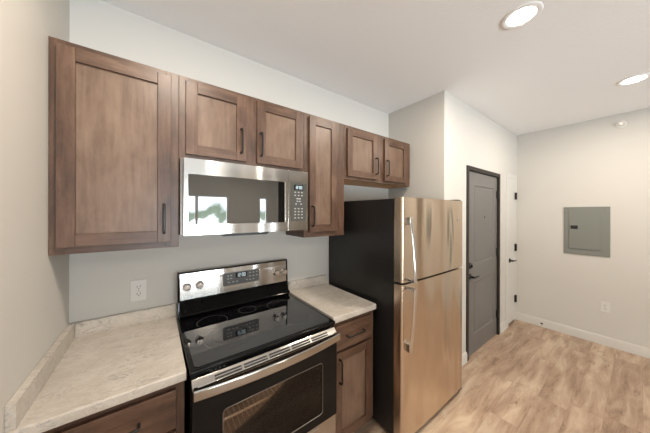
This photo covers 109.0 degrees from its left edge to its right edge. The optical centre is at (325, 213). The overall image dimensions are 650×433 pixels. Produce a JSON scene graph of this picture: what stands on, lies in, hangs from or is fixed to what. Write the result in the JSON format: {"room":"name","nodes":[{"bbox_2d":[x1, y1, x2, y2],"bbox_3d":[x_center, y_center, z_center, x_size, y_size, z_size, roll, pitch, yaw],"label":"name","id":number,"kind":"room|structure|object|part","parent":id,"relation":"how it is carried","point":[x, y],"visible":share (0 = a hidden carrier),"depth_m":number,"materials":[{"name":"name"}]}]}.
{"room":"apartment kitchen","nodes":[
{"label":"apartment kitchen","id":0,"kind":"room"},
{"bbox_2d":[0,0,69,432],"bbox_3d":[0.410,0.208,-1.263,0.114,2.711,6.240,0,0,-36],"label":"wall","id":1,"kind":"structure","parent":0,"point":[34,284],"depth_m":0.79,"materials":[{"name":"grey paint"}]},
{"bbox_2d":[69,0,388,322],"bbox_3d":[-0.330,0.203,1.988,2.534,2.711,0.120,0,0,-36],"label":"wall","id":2,"kind":"structure","parent":0,"point":[99,282],"depth_m":1.50,"materials":[{"name":"grey paint"}]},
{"bbox_2d":[48,36,178,255],"bbox_3d":[-1.029,-0.278,1.185,0.455,0.908,0.346,0,0,-36],"label":"upper cabinet","id":3,"kind":"object","parent":2,"relation":"attached to","point":[113,121],"visible":1,"depth_m":1.06,"materials":[{"name":"brown wood"}]},
{"bbox_3d":[-0.960,-0.280,1.083,0.292,0.745,0.006,0,0,-36],"label":"door panel","id":4,"kind":"part","parent":3,"relation":"part of","materials":[{"name":"brown wood"}]},
{"bbox_3d":[-0.805,0.027,1.157,0.010,0.152,0.035,0,0,-36],"label":"handle","id":5,"kind":"part","parent":3,"relation":"part of","materials":[{"name":"black metal"}]},
{"bbox_2d":[75,303,175,337],"bbox_3d":[-1.117,0.604,1.326,0.436,0.078,0.019,0,0,-36],"label":"backsplash","id":6,"kind":"structure","parent":2,"relation":"attached to","point":[117,321],"depth_m":1.30,"materials":[{"name":"stone"}]},
{"bbox_2d":[130,279,146,301],"bbox_3d":[-1.090,0.450,1.352,0.074,0.120,0.009,0,0,-36],"label":"outlet","id":7,"kind":"object","parent":2,"relation":"attached to","point":[138,288],"visible":1,"depth_m":1.35,"materials":[{"name":"grey plastic"}]},
{"bbox_2d":[135,291,141,296],"bbox_3d":[-1.089,0.471,1.350,0.033,0.029,0.004,0,0,-36],"label":"socket","id":8,"kind":"object","parent":7,"relation":"attached to","point":[137,293],"depth_m":1.35,"materials":[{"name":"white plastic"}]},
{"bbox_2d":[135,284,141,289],"bbox_3d":[-1.089,0.429,1.350,0.033,0.029,0.004,0,0,-36],"label":"socket","id":9,"kind":"object","parent":7,"relation":"attached to","point":[137,286],"depth_m":1.35,"materials":[{"name":"white plastic"}]},
{"bbox_2d":[179,75,303,171],"bbox_3d":[-0.536,-0.510,1.546,0.765,0.444,0.346,0,0,-36],"label":"upper cabinet","id":10,"kind":"object","parent":2,"relation":"attached to","point":[216,123],"visible":0.9,"depth_m":1.38,"materials":[{"name":"brown wood"}]},
{"bbox_3d":[-0.617,-0.512,1.327,0.317,0.392,0.020,0,0,-36],"label":"door","id":11,"kind":"part","parent":10,"relation":"part of","materials":[{"name":"brown wood"}]},
{"bbox_3d":[-0.620,-0.512,1.331,0.213,0.288,0.006,0,0,-36],"label":"door panel","id":12,"kind":"part","parent":10,"relation":"part of","materials":[{"name":"brown wood"}]},
{"bbox_3d":[-0.498,-0.434,1.381,0.010,0.152,0.035,0,0,-36],"label":"handle","id":13,"kind":"part","parent":10,"relation":"part of","materials":[{"name":"black metal"}]},
{"bbox_2d":[179,157,307,235],"bbox_3d":[-0.526,-0.077,1.530,0.758,0.418,0.385,0,0,-36],"label":"microwave","id":14,"kind":"object","parent":10,"relation":"attached to","point":[220,198],"visible":0.99,"depth_m":1.34,"materials":[{"name":"grey metal"}]},
{"bbox_3d":[-0.256,-0.073,1.502,0.031,0.259,0.021,0,0,-36],"label":"handle","id":15,"kind":"part","parent":14,"relation":"part of","materials":[{"name":"silver metal"}]},
{"bbox_3d":[-0.194,-0.084,1.581,0.152,0.398,0.034,0,0,-36],"label":"control panel","id":16,"kind":"part","parent":14,"relation":"part of","materials":[{"name":"silver metal"}]},
{"bbox_3d":[-0.400,-0.433,1.453,0.010,0.152,0.035,0,0,-36],"label":"handle","id":17,"kind":"part","parent":10,"relation":"part of","materials":[{"name":"black metal"}]},
{"bbox_3d":[-0.300,-0.513,1.560,0.331,0.396,0.020,0,0,-36],"label":"door","id":18,"kind":"part","parent":10,"relation":"part of","materials":[{"name":"brown wood"}]},
{"bbox_3d":[-0.303,-0.513,1.564,0.227,0.292,0.006,0,0,-36],"label":"door panel","id":19,"kind":"part","parent":10,"relation":"part of","materials":[{"name":"brown wood"}]},
{"bbox_2d":[288,274,325,290],"bbox_3d":[-0.154,0.605,2.031,0.386,0.078,0.019,0,0,-36],"label":"backsplash","id":20,"kind":"structure","parent":2,"relation":"attached to","point":[321,279],"depth_m":2.01,"materials":[{"name":"stone"}]},
{"bbox_2d":[286,113,343,237],"bbox_3d":[-0.072,-0.277,1.886,0.382,0.908,0.346,0,0,-36],"label":"upper cabinet","id":21,"kind":"object","parent":2,"relation":"attached to","point":[323,138],"visible":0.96,"depth_m":1.77,"materials":[{"name":"brown wood"}]},
{"bbox_3d":[-0.017,-0.286,1.768,0.258,0.850,0.020,0,0,-36],"label":"door","id":22,"kind":"part","parent":21,"relation":"part of","materials":[{"name":"brown wood"}]},
{"bbox_3d":[-0.020,-0.286,1.772,0.154,0.746,0.006,0,0,-36],"label":"door panel","id":23,"kind":"part","parent":21,"relation":"part of","materials":[{"name":"brown wood"}]},
{"bbox_2d":[344,125,409,188],"bbox_3d":[0.450,-0.506,2.268,0.906,0.448,0.346,0,0,-36],"label":"upper cabinet","id":24,"kind":"object","parent":2,"relation":"attached to","point":[373,160],"visible":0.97,"depth_m":2.11,"materials":[{"name":"brown wood"}]},
{"bbox_3d":[0.324,-0.505,2.017,0.361,0.398,0.020,0,0,-36],"label":"door","id":25,"kind":"part","parent":24,"relation":"part of","materials":[{"name":"brown wood"}]},
{"bbox_3d":[0.321,-0.505,2.021,0.257,0.294,0.006,0,0,-36],"label":"door panel","id":26,"kind":"part","parent":24,"relation":"part of","materials":[{"name":"brown wood"}]},
{"bbox_3d":[0.430,-0.290,2.295,0.876,0.015,0.264,0,0,-36],"label":"panel","id":27,"kind":"part","parent":24,"relation":"part of","materials":[{"name":"brown wood"}]},
{"bbox_3d":[0.693,-0.505,2.287,0.348,0.398,0.020,0,0,-36],"label":"door","id":28,"kind":"part","parent":24,"relation":"part of","materials":[{"name":"brown wood"}]},
{"bbox_3d":[0.690,-0.505,2.291,0.244,0.294,0.006,0,0,-36],"label":"door panel","id":29,"kind":"part","parent":24,"relation":"part of","materials":[{"name":"brown wood"}]},
{"bbox_2d":[100,0,649,135],"bbox_3d":[2.343,-1.205,0.149,4.897,0.120,6.240,0,0,-36],"label":"ceiling","id":30,"kind":"structure","parent":0,"point":[564,66],"depth_m":1.61,"materials":[{"name":"white paint"}]},
{"bbox_2d":[501,1,543,29],"bbox_3d":[1.139,-1.145,1.350,0.190,0.007,0.190,0,0,-36],"label":"recessed light","id":31,"kind":"object","parent":30,"relation":"in","point":[523,14],"visible":1,"depth_m":1.34,"materials":[{"name":"white plastic"}]},
{"bbox_2d":[616,73,649,85],"bbox_3d":[2.641,-1.143,1.986,0.190,0.007,0.190,0,0,-36],"label":"recessed light","id":32,"kind":"object","parent":30,"relation":"in","point":[634,79],"visible":1,"depth_m":1.98,"materials":[{"name":"white plastic"}]},
{"bbox_2d":[388,90,516,353],"bbox_3d":[1.741,0.206,3.106,2.129,2.711,0.765,0,0,-36],"label":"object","id":33,"kind":"structure","parent":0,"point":[444,134],"depth_m":2.42,"materials":[{"name":"grey paint"}]},
{"bbox_2d":[466,165,499,360],"bbox_3d":[1.847,0.528,2.752,0.957,2.069,0.168,0,0,-36],"label":"door","id":34,"kind":"structure","parent":33,"relation":"attached to","point":[482,186],"depth_m":2.72,"materials":[{"name":"grey wood"}]},
{"bbox_3d":[1.621,0.690,2.521,0.147,0.062,0.062,0,0,-36],"label":"lever handle","id":35,"kind":"part","parent":34,"relation":"part of","materials":[{"name":"black metal"}]},
{"bbox_2d":[462,320,507,365],"bbox_3d":[1.806,1.510,2.674,1.727,0.105,0.014,0,0,-36],"label":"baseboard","id":36,"kind":"structure","parent":33,"relation":"attached to","point":[504,325],"depth_m":3.01,"materials":[{"name":"white paint"}]},
{"bbox_2d":[506,173,516,323],"bbox_3d":[2.640,0.504,3.270,0.436,2.118,0.098,0,0,-36],"label":"door","id":37,"kind":"structure","parent":33,"relation":"attached to","point":[511,184],"depth_m":3.28,"materials":[{"name":"white paint"}]},
{"bbox_2d":[353,319,649,432],"bbox_3d":[2.336,1.626,0.152,4.897,0.120,6.240,0,0,-36],"label":"floor","id":38,"kind":"structure","parent":0,"point":[527,377],"depth_m":2.07,"materials":[{"name":"brown wood"}]},
{"bbox_2d":[42,381,183,432],"bbox_3d":[-0.938,1.120,1.057,0.455,0.876,0.667,0,0,-36],"label":"base cabinet","id":39,"kind":"object","parent":38,"relation":"on","point":[162,410],"visible":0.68,"depth_m":0.87,"materials":[{"name":"brown wood"}]},
{"bbox_2d":[4,303,185,432],"bbox_3d":[-0.943,0.624,1.069,0.459,0.116,0.640,0,0,-36],"label":"countertop","id":40,"kind":"structure","parent":39,"relation":"on","point":[95,365],"depth_m":0.94,"materials":[{"name":"stone"}]},
{"bbox_3d":[-0.744,0.786,0.807,0.156,0.010,0.035,0,0,-36],"label":"handle","id":41,"kind":"part","parent":39,"relation":"part of","materials":[{"name":"black metal"}]},
{"bbox_2d":[177,259,339,432],"bbox_3d":[-0.411,0.964,1.376,0.750,1.190,0.714,0,0,-37],"label":"stove","id":42,"kind":"object","parent":38,"relation":"on","point":[258,358],"visible":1,"depth_m":1.24,"materials":[{"name":"black metal"}]},
{"bbox_3d":[-0.851,0.459,1.424,0.047,0.047,0.036,0,0,-37],"label":"knob","id":43,"kind":"part","parent":42,"relation":"part of","materials":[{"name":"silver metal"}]},
{"bbox_3d":[-0.794,0.457,1.466,0.047,0.047,0.036,0,0,-37],"label":"knob","id":44,"kind":"part","parent":42,"relation":"part of","materials":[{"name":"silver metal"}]},
{"bbox_3d":[-0.604,0.456,1.634,0.720,0.162,0.012,0,0,-37],"label":"control panel","id":45,"kind":"part","parent":42,"relation":"part of","materials":[{"name":"silver metal"}]},
{"bbox_3d":[-0.592,0.451,1.638,0.248,0.086,0.008,0,0,-37],"label":"display panel","id":46,"kind":"part","parent":42,"relation":"part of","materials":[{"name":"grey"}]},
{"bbox_2d":[177,294,334,375],"bbox_3d":[-0.425,0.646,1.395,0.750,0.018,0.617,0,0,-37],"label":"cooktop","id":47,"kind":"object","parent":42,"relation":"in","point":[217,339],"depth_m":1.27,"materials":[{"name":"black glass"}]},
{"bbox_2d":[191,327,339,432],"bbox_3d":[-0.371,0.920,1.327,0.738,0.494,0.588,0,0,-36],"label":"oven","id":48,"kind":"object","parent":42,"relation":"in","point":[290,386],"depth_m":1.15,"materials":[{"name":"silver metal"}]},
{"bbox_3d":[-0.374,0.458,1.781,0.047,0.047,0.036,0,0,-37],"label":"knob","id":49,"kind":"part","parent":42,"relation":"part of","materials":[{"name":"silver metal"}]},
{"bbox_3d":[-0.244,1.315,1.151,0.736,0.279,0.036,0,0,-37],"label":"storage drawer","id":50,"kind":"part","parent":42,"relation":"part of","materials":[{"name":"silver metal"}]},
{"bbox_2d":[334,310,372,432],"bbox_3d":[0.031,1.121,1.777,0.378,0.876,0.651,0,0,-36],"label":"base cabinet","id":51,"kind":"object","parent":38,"relation":"on","point":[355,344],"visible":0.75,"depth_m":1.55,"materials":[{"name":"brown wood"}]},
{"bbox_2d":[288,274,375,322],"bbox_3d":[0.023,0.625,1.790,0.386,0.116,0.618,0,0,-36],"label":"countertop","id":52,"kind":"structure","parent":51,"relation":"on","point":[337,304],"depth_m":1.74,"materials":[{"name":"stone"}]},
{"bbox_3d":[0.097,0.992,1.444,0.010,0.155,0.035,0,0,-36],"label":"handle","id":53,"kind":"part","parent":51,"relation":"part of","materials":[{"name":"black metal"}]},
{"bbox_3d":[0.189,0.788,1.544,0.324,0.153,0.020,0,0,-36],"label":"drawer","id":54,"kind":"part","parent":51,"relation":"part of","materials":[{"name":"brown wood"}]},
{"bbox_3d":[0.185,1.166,1.549,0.220,0.460,0.006,0,0,-36],"label":"door panel","id":55,"kind":"part","parent":51,"relation":"part of","materials":[{"name":"brown wood"}]},
{"bbox_3d":[0.205,0.788,1.522,0.156,0.010,0.035,0,0,-36],"label":"handle","id":56,"kind":"part","parent":51,"relation":"part of","materials":[{"name":"black metal"}]},
{"bbox_2d":[329,197,461,432],"bbox_3d":[0.635,0.720,2.068,0.866,1.680,0.882,0,0,-36],"label":"refrigerator","id":57,"kind":"object","parent":38,"relation":"on","point":[400,255],"visible":0.94,"depth_m":1.69,"materials":[{"name":"silver metal"}]},
{"bbox_3d":[0.562,0.699,1.515,0.038,0.423,0.075,0,0,-36],"label":"handle","id":58,"kind":"part","parent":57,"relation":"part of","materials":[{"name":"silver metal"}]},
{"bbox_3d":[0.563,0.237,1.514,0.038,0.424,0.075,0,0,-36],"label":"handle","id":59,"kind":"part","parent":57,"relation":"part of","materials":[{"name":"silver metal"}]},
{"bbox_3d":[0.833,0.995,1.798,0.866,1.040,0.073,0,0,-36],"label":"fridge door","id":60,"kind":"part","parent":57,"relation":"part of","materials":[{"name":"silver metal"}]},
{"bbox_3d":[0.835,0.177,1.797,0.866,0.568,0.073,0,0,-36],"label":"freezer door","id":61,"kind":"part","parent":57,"relation":"part of","materials":[{"name":"silver metal"}]},
{"bbox_2d":[516,107,649,348],"bbox_3d":[4.266,0.213,1.562,0.120,2.711,6.240,0,0,-36],"label":"wall","id":62,"kind":"structure","parent":0,"point":[595,162],"depth_m":2.86,"materials":[{"name":"grey paint"}]},
{"bbox_2d":[516,312,649,358],"bbox_3d":[4.400,1.517,1.264,0.014,0.105,5.355,0,0,-36],"label":"baseboard","id":63,"kind":"structure","parent":62,"relation":"attached to","point":[603,340],"depth_m":2.85,"materials":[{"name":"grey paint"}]},
{"bbox_2d":[564,207,609,256],"bbox_3d":[3.219,0.219,2.868,0.026,0.597,0.384,0,0,-36],"label":"electrical panel","id":64,"kind":"object","parent":62,"relation":"attached to","point":[586,229],"visible":1,"depth_m":2.85,"materials":[{"name":"grey metal"}]},
{"bbox_3d":[3.210,0.197,2.875,0.009,0.500,0.263,0,0,-36],"label":"panel door","id":65,"kind":"part","parent":64,"relation":"part of","materials":[{"name":"grey metal"}]},
{"bbox_2d":[600,301,609,312],"bbox_3d":[3.316,1.113,2.748,0.009,0.120,0.074,0,0,-36],"label":"outlet","id":66,"kind":"object","parent":62,"relation":"attached to","point":[604,306],"visible":1,"depth_m":2.75,"materials":[{"name":"grey plastic"}]},
{"bbox_2d":[615,121,626,127],"bbox_3d":[3.372,-1.019,2.644,0.046,0.084,0.084,0,0,-36],"label":"sprinkler","id":67,"kind":"object","parent":62,"relation":"attached to","point":[620,124],"visible":1,"depth_m":2.65,"materials":[{"name":"grey plastic"}]}
]}

